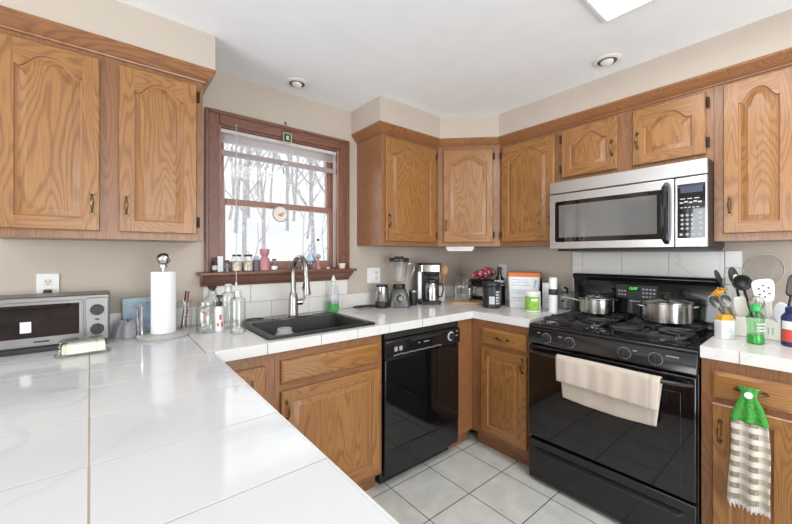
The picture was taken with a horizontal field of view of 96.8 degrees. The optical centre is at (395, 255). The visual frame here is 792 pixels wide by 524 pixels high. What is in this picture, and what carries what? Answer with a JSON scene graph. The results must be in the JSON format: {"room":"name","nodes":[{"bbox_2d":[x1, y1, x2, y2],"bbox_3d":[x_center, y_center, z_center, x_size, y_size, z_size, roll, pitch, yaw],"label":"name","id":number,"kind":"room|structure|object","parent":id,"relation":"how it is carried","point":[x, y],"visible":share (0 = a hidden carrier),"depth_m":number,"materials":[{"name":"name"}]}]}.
{"room":"kitchen","nodes":[
{"label":"kitchen","id":0,"kind":"room"},
{"bbox_2d":[0,71,460,334],"bbox_3d":[-1.391,0.131,1.748,5.257,2.432,0.140,0,0,-39],"label":"wall","id":1,"kind":"structure","parent":0,"point":[122,268],"depth_m":1.92,"materials":[{"name":"beige paint"}]},
{"bbox_2d":[36,273,58,293],"bbox_3d":[-1.526,0.137,1.542,0.072,0.116,0.008,0,0,-39],"label":"wall outlet","id":2,"kind":"object","parent":1,"relation":"attached to","point":[43,281],"visible":0.72,"depth_m":1.54,"materials":[{"name":"white plastic"}]},
{"bbox_2d":[0,27,202,242],"bbox_3d":[-1.256,-0.468,1.542,0.696,0.799,0.346,0,0,-39],"label":"upper cabinet","id":3,"kind":"object","parent":1,"relation":"attached to","point":[94,147],"visible":0.99,"depth_m":1.41,"materials":[{"name":"brown wood"}]},
{"bbox_2d":[0,5,215,94],"bbox_3d":[-1.241,-0.844,1.556,0.738,0.058,0.342,0,0,-39],"label":"trim","id":4,"kind":"structure","parent":3,"relation":"attached to","point":[10,19],"depth_m":1.40,"materials":[{"name":"brown wood"}]},
{"bbox_2d":[0,0,214,69],"bbox_3d":[-2.117,-0.954,0.843,2.989,0.162,0.342,0,0,-39],"label":"soffit","id":5,"kind":"structure","parent":1,"relation":"attached to","point":[113,19],"depth_m":1.45,"materials":[{"name":"beige paint"}]},
{"bbox_2d":[196,107,356,286],"bbox_3d":[-0.722,-0.321,2.230,0.972,0.981,0.240,0,0,-39],"label":"window","id":6,"kind":"structure","parent":1,"relation":"in","point":[215,202],"depth_m":2.15,"materials":[{"name":"brown wood"}]},
{"bbox_2d":[217,256,222,271],"bbox_3d":[-0.974,0.047,1.947,0.028,0.086,0.006,0,0,-39],"label":"card","id":7,"kind":"object","parent":6,"relation":"on","point":[219,258],"visible":1,"depth_m":1.95,"materials":[{"name":"paper"}]},
{"bbox_2d":[232,254,241,271],"bbox_3d":[-0.902,0.042,1.992,0.056,0.096,0.056,0,0,-39],"label":"glass jar","id":8,"kind":"object","parent":6,"relation":"on","point":[239,264],"visible":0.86,"depth_m":1.97,"materials":[{"name":"clear glass"}]},
{"bbox_2d":[243,254,252,270],"bbox_3d":[-0.855,0.042,2.031,0.056,0.096,0.056,0,0,-39],"label":"glass jar","id":9,"kind":"object","parent":6,"relation":"on","point":[247,265],"visible":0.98,"depth_m":2.01,"materials":[{"name":"clear glass"}]},
{"bbox_2d":[259,249,269,270],"bbox_3d":[-0.781,0.026,2.091,0.058,0.128,0.058,0,0,-39],"label":"candle holder","id":10,"kind":"object","parent":6,"relation":"on","point":[264,262],"visible":1,"depth_m":2.07,"materials":[{"name":"pink glass"}]},
{"bbox_2d":[221,125,335,286],"bbox_3d":[-0.677,-0.275,2.195,0.742,0.897,0.143,0,0,-39],"label":"window blind","id":11,"kind":"object","parent":6,"relation":"attached to","point":[229,139],"visible":0.88,"depth_m":2.19,"materials":[{"name":"white plastic"}]},
{"bbox_2d":[272,204,287,221],"bbox_3d":[-0.710,-0.402,2.156,0.099,0.394,0.007,0,0,-39],"label":"suncatcher","id":12,"kind":"object","parent":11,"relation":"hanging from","point":[280,214],"visible":1,"depth_m":2.15,"materials":[{"name":"white glass"}]},
{"bbox_2d":[110,280,460,333],"bbox_3d":[-0.651,0.273,2.256,3.247,0.205,0.009,0,0,-39],"label":"backsplash","id":13,"kind":"structure","parent":1,"relation":"attached to","point":[269,299],"depth_m":2.14,"materials":[{"name":"tile"}]},
{"bbox_2d":[367,267,379,282],"bbox_3d":[-0.168,0.149,2.651,0.118,0.116,0.008,0,0,-39],"label":"wall outlet","id":14,"kind":"object","parent":1,"relation":"attached to","point":[373,274],"visible":1,"depth_m":2.65,"materials":[{"name":"white plastic"}]},
{"bbox_2d":[357,133,436,246],"bbox_3d":[0.031,-0.468,2.593,0.530,0.799,0.346,0,0,-39],"label":"upper cabinet","id":15,"kind":"object","parent":1,"relation":"attached to","point":[397,177],"visible":0.98,"depth_m":2.45,"materials":[{"name":"brown wood"}]},
{"bbox_2d":[352,47,791,147],"bbox_3d":[0.808,-0.844,2.223,2.304,0.058,0.693,0,0,25],"label":"trim","id":16,"kind":"structure","parent":15,"relation":"attached to","point":[782,58],"depth_m":2.03,"materials":[{"name":"brown wood"}]},
{"bbox_2d":[427,146,506,247],"bbox_3d":[0.567,-0.468,2.852,0.622,0.799,0.622,0,0,-39],"label":"upper cabinet","id":17,"kind":"object","parent":1,"relation":"attached to","point":[468,178],"visible":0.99,"depth_m":2.63,"materials":[{"name":"brown wood"}]},
{"bbox_2d":[445,247,473,250],"bbox_3d":[0.492,-0.051,2.714,0.216,0.034,0.070,0,0,6],"label":"light","id":18,"kind":"object","parent":17,"relation":"attached to","point":[446,248],"visible":0.9,"depth_m":2.68,"materials":[{"name":"white plastic"}]},
{"bbox_2d":[117,0,791,116],"bbox_3d":[0.121,-1.060,-0.182,5.157,0.050,4.764,0,0,-39],"label":"ceiling","id":19,"kind":"structure","parent":0,"point":[441,58],"depth_m":1.69,"materials":[{"name":"white paint"}]},
{"bbox_2d":[285,78,307,88],"bbox_3d":[-0.594,-1.026,2.108,0.132,0.029,0.132,0,0,-39],"label":"recessed light","id":20,"kind":"object","parent":19,"relation":"in","point":[297,83],"visible":1,"depth_m":2.09,"materials":[{"name":"white plastic"}]},
{"bbox_2d":[593,53,621,67],"bbox_3d":[1.118,-1.026,1.863,0.132,0.029,0.132,0,0,-39],"label":"recessed light","id":21,"kind":"object","parent":19,"relation":"in","point":[607,60],"visible":1,"depth_m":1.85,"materials":[{"name":"white plastic"}]},
{"bbox_2d":[583,0,654,23],"bbox_3d":[0.971,-1.028,0.993,0.632,0.012,0.924,0,0,-39],"label":"ceiling light panel","id":22,"kind":"object","parent":19,"relation":"attached to","point":[607,11],"visible":1,"depth_m":1.45,"materials":[{"name":"white plastic"}]},
{"bbox_2d":[589,0,648,19],"bbox_3d":[0.971,-1.029,0.993,0.608,0.005,0.900,0,0,-39],"label":"diffuser","id":23,"kind":"object","parent":22,"relation":"attached to","point":[604,9],"depth_m":1.45,"materials":[{"name":"white plastic"}]},
{"bbox_2d":[365,429,622,523],"bbox_3d":[0.121,1.322,-0.182,5.157,0.050,4.764,0,0,-39],"label":"floor","id":24,"kind":"structure","parent":0,"point":[471,481],"depth_m":1.90,"materials":[{"name":"grey tile"}]},
{"bbox_2d":[225,353,273,406],"bbox_3d":[-0.800,0.860,1.699,0.222,0.872,0.659,0,0,-39],"label":"base cabinet","id":25,"kind":"object","parent":24,"relation":"on","point":[258,371],"visible":0.22,"depth_m":1.50,"materials":[{"name":"brown wood"}]},
{"bbox_2d":[274,334,380,490],"bbox_3d":[-0.485,0.860,1.957,0.590,0.872,0.659,0,0,-39],"label":"base cabinet","id":26,"kind":"object","parent":24,"relation":"on","point":[330,393],"visible":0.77,"depth_m":1.74,"materials":[{"name":"brown wood"}]},
{"bbox_2d":[180,296,570,361],"bbox_3d":[0.069,0.400,2.159,2.255,0.047,1.052,0,0,-39],"label":"countertop","id":27,"kind":"structure","parent":26,"relation":"on","point":[227,346],"depth_m":1.94,"materials":[{"name":"tile"}]},
{"bbox_2d":[198,301,214,333],"bbox_3d":[-0.930,0.301,1.726,0.092,0.150,0.092,0,0,-39],"label":"glass jar","id":28,"kind":"object","parent":27,"relation":"on","point":[205,316],"visible":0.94,"depth_m":1.71,"materials":[{"name":"clear glass"}]},
{"bbox_2d":[214,295,223,331],"bbox_3d":[-0.875,0.286,1.740,0.043,0.180,0.052,0,0,-39],"label":"soap dispenser","id":29,"kind":"object","parent":27,"relation":"on","point":[218,310],"visible":1,"depth_m":1.73,"materials":[{"name":"white plastic"}]},
{"bbox_2d":[273,254,312,319],"bbox_3d":[-0.556,0.179,2.068,0.254,0.373,0.221,0,0,22],"label":"kitchen faucet","id":30,"kind":"object","parent":27,"relation":"on","point":[293,304],"visible":1,"depth_m":2.06,"materials":[{"name":"silver metal"}]},
{"bbox_2d":[237,312,374,339],"bbox_3d":[-0.492,0.474,1.929,0.590,0.215,0.500,0,0,-39],"label":"sink","id":31,"kind":"object","parent":27,"relation":"in","point":[268,329],"visible":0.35,"depth_m":2.00,"materials":[{"name":"black stone"}]},
{"bbox_2d":[327,275,338,311],"bbox_3d":[-0.419,0.255,2.353,0.088,0.242,0.054,0,0,-39],"label":"dish soap bottle","id":32,"kind":"object","parent":27,"relation":"on","point":[333,306],"visible":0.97,"depth_m":2.33,"materials":[{"name":"clear plastic"}]},
{"bbox_2d":[372,284,388,308],"bbox_3d":[-0.141,0.292,2.520,0.188,0.168,0.100,0,0,-25],"label":"coffee grinder","id":33,"kind":"object","parent":27,"relation":"on","point":[381,292],"visible":0.96,"depth_m":2.50,"materials":[{"name":"silver metal"}]},
{"bbox_2d":[375,286,388,301],"bbox_3d":[-0.102,0.273,2.539,0.096,0.112,0.096,0,0,-39],"label":"steel cup","id":34,"kind":"object","parent":33,"relation":"on","point":[381,292],"depth_m":2.50,"materials":[{"name":"grey metal"}]},
{"bbox_2d":[389,256,409,307],"bbox_3d":[0.044,0.191,2.604,0.200,0.370,0.164,0,0,-4],"label":"blender","id":35,"kind":"object","parent":27,"relation":"on","point":[399,298],"visible":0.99,"depth_m":2.55,"materials":[{"name":"grey metal"}]},
{"bbox_2d":[409,289,416,304],"bbox_3d":[0.129,0.317,2.669,0.068,0.118,0.068,0,0,-39],"label":"tumbler","id":36,"kind":"object","parent":27,"relation":"on","point":[412,292],"visible":0.94,"depth_m":2.64,"materials":[{"name":"black plastic"}]},
{"bbox_2d":[417,263,441,304],"bbox_3d":[0.262,0.217,2.776,0.179,0.318,0.195,0,0,-1],"label":"coffee maker","id":37,"kind":"object","parent":27,"relation":"on","point":[425,271],"visible":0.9,"depth_m":2.71,"materials":[{"name":"black plastic"}]},
{"bbox_2d":[425,279,443,300],"bbox_3d":[0.298,0.266,2.740,0.142,0.166,0.107,0,0,-1],"label":"coffee carafe","id":38,"kind":"object","parent":37,"relation":"on","point":[432,288],"visible":1,"depth_m":2.70,"materials":[{"name":"silver metal"}]},
{"bbox_2d":[449,299,482,304],"bbox_3d":[0.557,0.367,2.780,0.270,0.018,0.172,0,0,9],"label":"cutting board","id":39,"kind":"object","parent":27,"relation":"on","point":[473,302],"visible":0.79,"depth_m":2.71,"materials":[{"name":"brown wood"}]},
{"bbox_2d":[454,278,471,300],"bbox_3d":[0.535,0.252,2.809,0.154,0.210,0.118,0,0,6],"label":"glass canister","id":40,"kind":"object","parent":39,"relation":"on","point":[462,295],"visible":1,"depth_m":2.79,"materials":[{"name":"clear glass"}]},
{"bbox_2d":[468,278,494,299],"bbox_3d":[0.736,0.284,2.938,0.256,0.181,0.173,0,0,36],"label":"toaster","id":41,"kind":"object","parent":27,"relation":"on","point":[476,285],"visible":0.47,"depth_m":2.90,"materials":[{"name":"black metal"}]},
{"bbox_2d":[472,267,494,278],"bbox_3d":[0.729,0.148,2.944,0.178,0.099,0.093,0,0,-9],"label":"snack bag","id":42,"kind":"object","parent":41,"relation":"on","point":[482,273],"visible":1,"depth_m":2.91,"materials":[{"name":"red plastic"}]},
{"bbox_2d":[482,281,500,308],"bbox_3d":[0.693,0.283,2.549,0.130,0.186,0.130,0,0,-39],"label":"coffee canister","id":43,"kind":"object","parent":27,"relation":"on","point":[491,289],"visible":1,"depth_m":2.50,"materials":[{"name":"black plastic"}]},
{"bbox_2d":[494,267,504,304],"bbox_3d":[0.788,0.230,2.678,0.086,0.291,0.086,0,0,-39],"label":"oil bottle","id":44,"kind":"object","parent":27,"relation":"on","point":[499,278],"visible":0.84,"depth_m":2.65,"materials":[{"name":"black glass"}]},
{"bbox_2d":[507,271,540,307],"bbox_3d":[0.925,0.247,2.558,0.226,0.257,0.160,0,0,16],"label":"tub","id":45,"kind":"object","parent":27,"relation":"on","point":[519,282],"visible":0.8,"depth_m":2.50,"materials":[{"name":"white plastic"}]},
{"bbox_2d":[511,279,536,300],"bbox_3d":[0.905,0.247,2.488,0.169,0.154,0.008,0,0,16],"label":"print","id":46,"kind":"object","parent":45,"relation":"attached to","point":[518,286],"depth_m":2.49},
{"bbox_2d":[525,290,540,312],"bbox_3d":[0.916,0.307,2.356,0.101,0.138,0.101,0,0,-39],"label":"jar","id":47,"kind":"object","parent":27,"relation":"on","point":[532,297],"visible":1,"depth_m":2.31,"materials":[{"name":"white plastic"}]},
{"bbox_2d":[542,282,548,307],"bbox_3d":[1.102,0.286,2.525,0.084,0.180,0.057,0,0,36],"label":"carton","id":48,"kind":"object","parent":27,"relation":"on","point":[545,285],"visible":0.55,"depth_m":2.52,"materials":[{"name":"white cardboard"}]},
{"bbox_2d":[548,277,557,312],"bbox_3d":[1.033,0.260,2.311,0.056,0.231,0.056,0,0,-39],"label":"spray can","id":49,"kind":"object","parent":27,"relation":"on","point":[553,291],"visible":1,"depth_m":2.29,"materials":[{"name":"white metal"}]},
{"bbox_2d":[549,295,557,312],"bbox_3d":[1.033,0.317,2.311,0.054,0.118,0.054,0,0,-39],"label":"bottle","id":50,"kind":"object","parent":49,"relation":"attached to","point":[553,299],"depth_m":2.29,"materials":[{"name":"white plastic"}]},
{"bbox_2d":[558,286,572,309],"bbox_3d":[1.192,0.297,2.473,0.104,0.158,0.104,0,0,-39],"label":"glass jar","id":51,"kind":"object","parent":27,"relation":"on","point":[565,289],"visible":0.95,"depth_m":2.47,"materials":[{"name":"glass"}]},
{"bbox_2d":[375,321,459,484],"bbox_3d":[0.003,0.861,2.321,0.608,0.866,0.613,0,0,-39],"label":"dishwasher","id":52,"kind":"object","parent":24,"relation":"on","point":[420,366],"visible":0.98,"depth_m":2.07,"materials":[{"name":"black plastic"}]},
{"bbox_2d":[449,318,471,447],"bbox_3d":[0.397,0.860,2.479,0.181,0.872,0.250,0,0,-39],"label":"cabinet filler","id":53,"kind":"object","parent":24,"relation":"on","point":[465,344],"visible":0.21,"depth_m":2.38,"materials":[{"name":"brown wood"}]},
{"bbox_2d":[472,318,531,466],"bbox_3d":[0.878,0.860,2.427,0.659,0.872,0.440,0,0,-39],"label":"base cabinet","id":54,"kind":"object","parent":24,"relation":"on","point":[500,351],"visible":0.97,"depth_m":2.22,"materials":[{"name":"brown wood"}]},
{"bbox_2d":[528,273,724,523],"bbox_3d":[1.238,0.706,1.939,0.719,1.174,0.760,0,0,-39],"label":"gas stove","id":55,"kind":"object","parent":24,"relation":"on","point":[628,471],"visible":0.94,"depth_m":1.74,"materials":[{"name":"black metal"}]},
{"bbox_2d":[561,290,617,314],"bbox_3d":[1.197,0.283,2.170,0.229,0.136,0.253,0,0,-39],"label":"saucepan","id":56,"kind":"object","parent":55,"relation":"on","point":[595,305],"visible":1,"depth_m":2.10,"materials":[{"name":"silver metal"}]},
{"bbox_2d":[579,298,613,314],"bbox_3d":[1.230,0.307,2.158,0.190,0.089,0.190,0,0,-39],"label":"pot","id":57,"kind":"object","parent":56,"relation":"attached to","point":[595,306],"depth_m":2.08,"materials":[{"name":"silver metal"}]},
{"bbox_2d":[555,354,661,425],"bbox_3d":[0.996,0.639,1.687,0.054,0.236,0.453,0,0,-39],"label":"dish towel","id":58,"kind":"object","parent":55,"relation":"hanging from","point":[628,394],"visible":0.99,"depth_m":1.65,"materials":[{"name":"beige fabric"}]},
{"bbox_2d":[535,343,700,523],"bbox_3d":[1.276,0.855,1.970,0.620,0.876,0.758,0,0,-39],"label":"oven","id":59,"kind":"object","parent":55,"relation":"in","point":[698,503],"depth_m":1.50,"materials":[{"name":"black metal"}]},
{"bbox_2d":[529,315,713,354],"bbox_3d":[1.234,0.406,1.936,0.558,0.027,0.760,0,0,-39],"label":"cooktop","id":60,"kind":"object","parent":55,"relation":"in","point":[603,334],"depth_m":1.74,"materials":[{"name":"black metal"}]},
{"bbox_2d":[634,292,698,324],"bbox_3d":[1.441,0.275,1.879,0.232,0.153,0.255,0,0,-39],"label":"stock pot","id":61,"kind":"object","parent":55,"relation":"on","point":[665,309],"visible":1,"depth_m":1.80,"materials":[{"name":"silver metal"}]},
{"bbox_2d":[701,357,791,523],"bbox_3d":[1.599,0.860,1.544,0.659,0.872,0.298,0,0,-39],"label":"base cabinet","id":62,"kind":"object","parent":24,"relation":"on","point":[720,380],"visible":0.68,"depth_m":1.40,"materials":[{"name":"brown wood"}]},
{"bbox_2d":[700,336,791,372],"bbox_3d":[1.607,0.400,1.552,0.641,0.047,0.299,0,0,-39],"label":"countertop","id":63,"kind":"structure","parent":62,"relation":"on","point":[771,354],"depth_m":1.40,"materials":[{"name":"tile"}]},
{"bbox_2d":[714,314,734,338],"bbox_3d":[1.492,0.322,1.596,0.060,0.107,0.045,0,0,1],"label":"spice jar","id":64,"kind":"object","parent":63,"relation":"on","point":[724,325],"visible":1,"depth_m":1.58,"materials":[{"name":"white plastic"}]},
{"bbox_2d":[747,304,765,343],"bbox_3d":[1.544,0.293,1.508,0.076,0.166,0.060,0,0,-39],"label":"soap bottle","id":65,"kind":"object","parent":63,"relation":"on","point":[755,338],"visible":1,"depth_m":1.49,"materials":[{"name":"green plastic"}]},
{"bbox_2d":[733,313,780,340],"bbox_3d":[1.683,0.330,1.614,0.103,0.092,0.216,0,0,-39],"label":"utensil crock","id":66,"kind":"object","parent":63,"relation":"on","point":[743,325],"visible":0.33,"depth_m":1.59,"materials":[{"name":"white ceramic"}]},
{"bbox_2d":[708,295,723,313],"bbox_3d":[1.562,0.280,1.682,0.113,0.182,0.017,0,0,25],"label":"serving spoon","id":67,"kind":"object","parent":66,"relation":"in","point":[713,300],"visible":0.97,"depth_m":1.69,"materials":[{"name":"silver metal"}]},
{"bbox_2d":[711,287,731,314],"bbox_3d":[1.581,0.261,1.679,0.136,0.219,0.035,0,0,15],"label":"fork","id":68,"kind":"object","parent":66,"relation":"in","point":[718,291],"visible":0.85,"depth_m":1.69,"materials":[{"name":"yellow plastic"}]},
{"bbox_2d":[719,293,735,319],"bbox_3d":[1.581,0.275,1.658,0.096,0.192,0.019,0,0,24],"label":"serving spoon","id":69,"kind":"object","parent":66,"relation":"in","point":[725,299],"visible":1,"depth_m":1.66,"materials":[{"name":"silver metal"}]},
{"bbox_2d":[728,267,739,296],"bbox_3d":[1.655,0.212,1.697,0.024,0.314,0.074,0,0,-34],"label":"serving spoon","id":70,"kind":"object","parent":66,"relation":"in","point":[731,271],"visible":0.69,"depth_m":1.72,"materials":[{"name":"black plastic"}]},
{"bbox_2d":[733,296,749,316],"bbox_3d":[1.626,0.281,1.655,0.067,0.178,0.018,0,0,6],"label":"spatula","id":71,"kind":"object","parent":66,"relation":"in","point":[741,309],"visible":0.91,"depth_m":1.65,"materials":[{"name":"beige plastic"}]},
{"bbox_2d":[732,275,753,317],"bbox_3d":[1.642,0.230,1.658,0.095,0.280,0.034,0,0,29],"label":"ladle","id":72,"kind":"object","parent":66,"relation":"in","point":[739,282],"visible":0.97,"depth_m":1.66,"materials":[{"name":"black plastic"}]},
{"bbox_2d":[748,296,764,317],"bbox_3d":[1.631,0.276,1.589,0.055,0.188,0.053,0,0,-7],"label":"whisk","id":73,"kind":"object","parent":66,"relation":"in","point":[756,313],"visible":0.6,"depth_m":1.59,"materials":[{"name":"silver metal"}]},
{"bbox_2d":[751,279,774,318],"bbox_3d":[1.653,0.237,1.582,0.083,0.266,0.019,0,0,9],"label":"spatula","id":74,"kind":"object","parent":66,"relation":"in","point":[764,288],"visible":0.97,"depth_m":1.58,"materials":[{"name":"white plastic"}]},
{"bbox_2d":[742,254,784,283],"bbox_3d":[1.752,0.180,1.680,0.142,0.379,0.077,0,0,-5],"label":"mesh strainer","id":75,"kind":"object","parent":66,"relation":"in","point":[756,256],"visible":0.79,"depth_m":1.69,"materials":[{"name":"silver metal"}]},
{"bbox_2d":[758,302,771,318],"bbox_3d":[1.686,0.273,1.606,0.050,0.193,0.029,0,0,-9],"label":"spatula","id":76,"kind":"object","parent":66,"relation":"in","point":[763,312],"visible":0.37,"depth_m":1.61,"materials":[{"name":"beige plastic"}]},
{"bbox_2d":[773,302,786,322],"bbox_3d":[1.683,0.286,1.535,0.055,0.167,0.030,0,0,-7],"label":"spatula","id":77,"kind":"object","parent":66,"relation":"in","point":[779,308],"visible":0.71,"depth_m":1.54,"materials":[{"name":"white plastic"}]},
{"bbox_2d":[785,275,791,305],"bbox_3d":[1.775,0.227,1.581,0.066,0.285,0.010,0,0,21],"label":"spatula","id":78,"kind":"object","parent":66,"relation":"in","point":[788,292],"visible":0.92,"depth_m":1.58,"materials":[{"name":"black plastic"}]},
{"bbox_2d":[781,306,791,346],"bbox_3d":[1.652,0.295,1.455,0.080,0.162,0.080,0,0,-39],"label":"bottle","id":79,"kind":"object","parent":63,"relation":"on","point":[786,317],"visible":1,"depth_m":1.45,"materials":[{"name":"blue plastic"}]},
{"bbox_2d":[727,385,770,518],"bbox_3d":[1.341,0.739,1.340,0.026,0.478,0.119,0,0,-39],"label":"hanging towel","id":80,"kind":"object","parent":62,"relation":"hanging from","point":[749,472],"visible":1,"depth_m":1.33,"materials":[{"name":"white fabric"}]},
{"bbox_3d":[-0.651,0.861,0.774,0.671,0.871,2.264,0,0,-39],"label":"cabinet","id":81,"kind":"object","parent":24,"relation":"on","visible":0},
{"bbox_2d":[0,327,398,523],"bbox_3d":[-0.780,0.400,0.653,1.018,0.047,2.310,0,0,-39],"label":"countertop","id":82,"kind":"structure","parent":81,"relation":"on","point":[166,431],"depth_m":0.68,"materials":[{"name":"tile"}]},
{"bbox_2d":[0,290,109,355],"bbox_3d":[-1.448,0.269,1.415,0.459,0.214,0.237,0,0,-39],"label":"toaster oven","id":83,"kind":"object","parent":82,"relation":"on","point":[29,323],"visible":0.97,"depth_m":1.39,"materials":[{"name":"silver metal"}]},
{"bbox_2d":[53,335,111,357],"bbox_3d":[-1.196,0.346,1.348,0.166,0.060,0.080,0,0,-41],"label":"butter dish","id":84,"kind":"object","parent":82,"relation":"on","point":[75,348],"visible":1,"depth_m":1.33,"materials":[{"name":"clear glass"}]},
{"bbox_2d":[110,319,143,338],"bbox_3d":[-1.243,0.336,1.634,0.096,0.079,0.115,0,0,27],"label":"foil","id":85,"kind":"object","parent":82,"relation":"on","point":[123,329],"visible":0.82,"depth_m":1.60,"materials":[{"name":"silver metal"}]},
{"bbox_2d":[122,297,150,331],"bbox_3d":[-1.243,0.291,1.718,0.156,0.170,0.018,0,0,-39],"label":"plastic tray","id":86,"kind":"object","parent":82,"relation":"on","point":[129,305],"visible":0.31,"depth_m":1.71,"materials":[{"name":"blue plastic"}]},
{"bbox_2d":[136,253,189,340],"bbox_3d":[-1.084,0.182,1.639,0.210,0.388,0.210,0,0,-39],"label":"paper towel holder","id":87,"kind":"object","parent":82,"relation":"on","point":[163,259],"visible":0.82,"depth_m":1.58,"materials":[{"name":"metal"}]},
{"bbox_2d":[151,271,175,333],"bbox_3d":[-1.084,0.216,1.639,0.099,0.282,0.099,0,0,-39],"label":"paper towel roll","id":88,"kind":"object","parent":87,"relation":"on","point":[163,284],"visible":0.97,"depth_m":1.60,"materials":[{"name":"white paper"}]},
{"bbox_2d":[461,241,791,310],"bbox_3d":[2.157,0.131,1.481,0.100,2.432,4.764,0,0,-39],"label":"wall","id":89,"kind":"structure","parent":0,"point":[549,262],"depth_m":2.56,"materials":[{"name":"beige paint"}]},
{"bbox_2d":[500,130,557,246],"bbox_3d":[1.010,-0.468,2.529,0.346,0.799,0.436,0,0,-39],"label":"upper cabinet","id":90,"kind":"object","parent":89,"relation":"attached to","point":[528,167],"visible":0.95,"depth_m":2.44,"materials":[{"name":"brown wood"}]},
{"bbox_2d":[351,9,791,137],"bbox_3d":[1.652,-0.954,1.069,1.203,0.162,4.764,0,0,-39],"label":"soffit","id":91,"kind":"structure","parent":89,"relation":"attached to","point":[771,34],"depth_m":2.01,"materials":[{"name":"beige paint"}]},
{"bbox_2d":[462,251,772,316],"bbox_3d":[1.265,0.186,2.486,0.009,0.421,2.050,0,0,-39],"label":"backsplash","id":92,"kind":"structure","parent":89,"relation":"attached to","point":[696,263],"depth_m":2.09,"materials":[{"name":"tile"}]},
{"bbox_2d":[558,87,713,181],"bbox_3d":[1.388,-0.661,2.066,0.346,0.413,0.757,0,0,-39],"label":"upper cabinet","id":93,"kind":"object","parent":89,"relation":"attached to","point":[680,128],"visible":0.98,"depth_m":1.91,"materials":[{"name":"brown wood"}]},
{"bbox_2d":[550,158,724,251],"bbox_3d":[1.337,-0.239,2.023,0.478,0.426,0.752,0,0,-39],"label":"microwave oven","id":94,"kind":"object","parent":93,"relation":"attached to","point":[667,207],"visible":0.99,"depth_m":1.83,"materials":[{"name":"silver metal"}]},
{"bbox_2d":[680,197,701,207],"bbox_3d":[1.393,-0.250,1.662,0.001,0.046,0.081,0,0,-39],"label":"print","id":95,"kind":"object","parent":94,"relation":"on","point":[685,202],"depth_m":1.66},
{"bbox_2d":[714,65,791,242],"bbox_3d":[1.724,-0.468,1.655,0.346,0.799,0.302,0,0,-39],"label":"upper cabinet","id":96,"kind":"object","parent":89,"relation":"attached to","point":[753,114],"visible":0.98,"depth_m":1.58,"materials":[{"name":"brown wood"}]},
{"label":"outside","id":97,"kind":"structure","parent":0,"visible":0},
{"bbox_2d":[224,159,326,260],"bbox_3d":[-7.474,-4.008,21.788,44.000,12.611,38.000,0,0,-39],"label":"window view","id":98,"kind":"structure","parent":97,"point":[281,243],"depth_m":20.14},
{"bbox_2d":[228,145,264,219],"bbox_3d":[-8.702,-6.662,19.587,2.788,10.091,3.055,0,0,24],"label":"bare tree","id":99,"kind":"object","parent":98,"relation":"on","point":[249,165],"visible":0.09,"depth_m":19.13,"materials":[{"name":"grey plant"}]},
{"bbox_2d":[244,148,254,217],"bbox_3d":[-8.043,-7.739,19.942,3.564,11.774,3.253,0,0,35],"label":"bare tree","id":100,"kind":"object","parent":98,"relation":"on","point":[250,152],"visible":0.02,"depth_m":20.17,"materials":[{"name":"grey plant"}]},
{"bbox_2d":[233,146,266,232],"bbox_3d":[-6.712,-6.938,17.207,3.980,12.432,2.297,0,0,42],"label":"bare tree","id":101,"kind":"object","parent":98,"relation":"on","point":[242,147],"visible":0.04,"depth_m":16.55,"materials":[{"name":"grey plant"}]},
{"bbox_2d":[224,147,282,260],"bbox_3d":[-4.443,-3.270,9.836,3.000,8.478,2.262,0,0,39],"label":"bare tree","id":102,"kind":"object","parent":98,"relation":"on","point":[244,179],"visible":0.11,"depth_m":9.90,"materials":[{"name":"grey plant"}]},
{"bbox_2d":[231,149,275,248],"bbox_3d":[-4.916,-3.636,12.053,2.291,8.358,3.100,0,0,-9],"label":"bare tree","id":103,"kind":"object","parent":98,"relation":"on","point":[263,216],"visible":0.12,"depth_m":12.06,"materials":[{"name":"grey plant"}]},
{"bbox_2d":[270,154,287,202],"bbox_3d":[-8.134,-8.142,25.197,1.790,9.688,3.101,0,0,-21],"label":"bare tree","id":104,"kind":"object","parent":98,"relation":"on","point":[273,165],"visible":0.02,"depth_m":24.98,"materials":[{"name":"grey plant"}]},
{"bbox_2d":[271,153,306,230],"bbox_3d":[-5.739,-6.368,19.109,2.859,10.710,3.807,0,0,-16],"label":"bare tree","id":105,"kind":"object","parent":98,"relation":"on","point":[287,181],"visible":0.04,"depth_m":19.02,"materials":[{"name":"grey plant"}]},
{"bbox_2d":[273,153,324,260],"bbox_3d":[-2.973,-3.683,12.008,2.453,8.879,2.688,0,0,10],"label":"bare tree","id":106,"kind":"object","parent":98,"relation":"on","point":[310,161],"visible":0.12,"depth_m":12.26,"materials":[{"name":"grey plant"}]},
{"bbox_2d":[291,156,317,220],"bbox_3d":[-5.720,-7.421,22.539,3.588,11.207,2.070,0,0,29],"label":"bare tree","id":107,"kind":"object","parent":98,"relation":"on","point":[297,176],"visible":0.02,"depth_m":21.83,"materials":[{"name":"grey plant"}]},
{"bbox_2d":[298,158,324,238],"bbox_3d":[-4.469,-4.498,18.446,2.144,7.761,2.350,0,0,0],"label":"bare tree","id":108,"kind":"object","parent":98,"relation":"on","point":[309,220],"visible":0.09,"depth_m":18.17,"materials":[{"name":"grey plant"}]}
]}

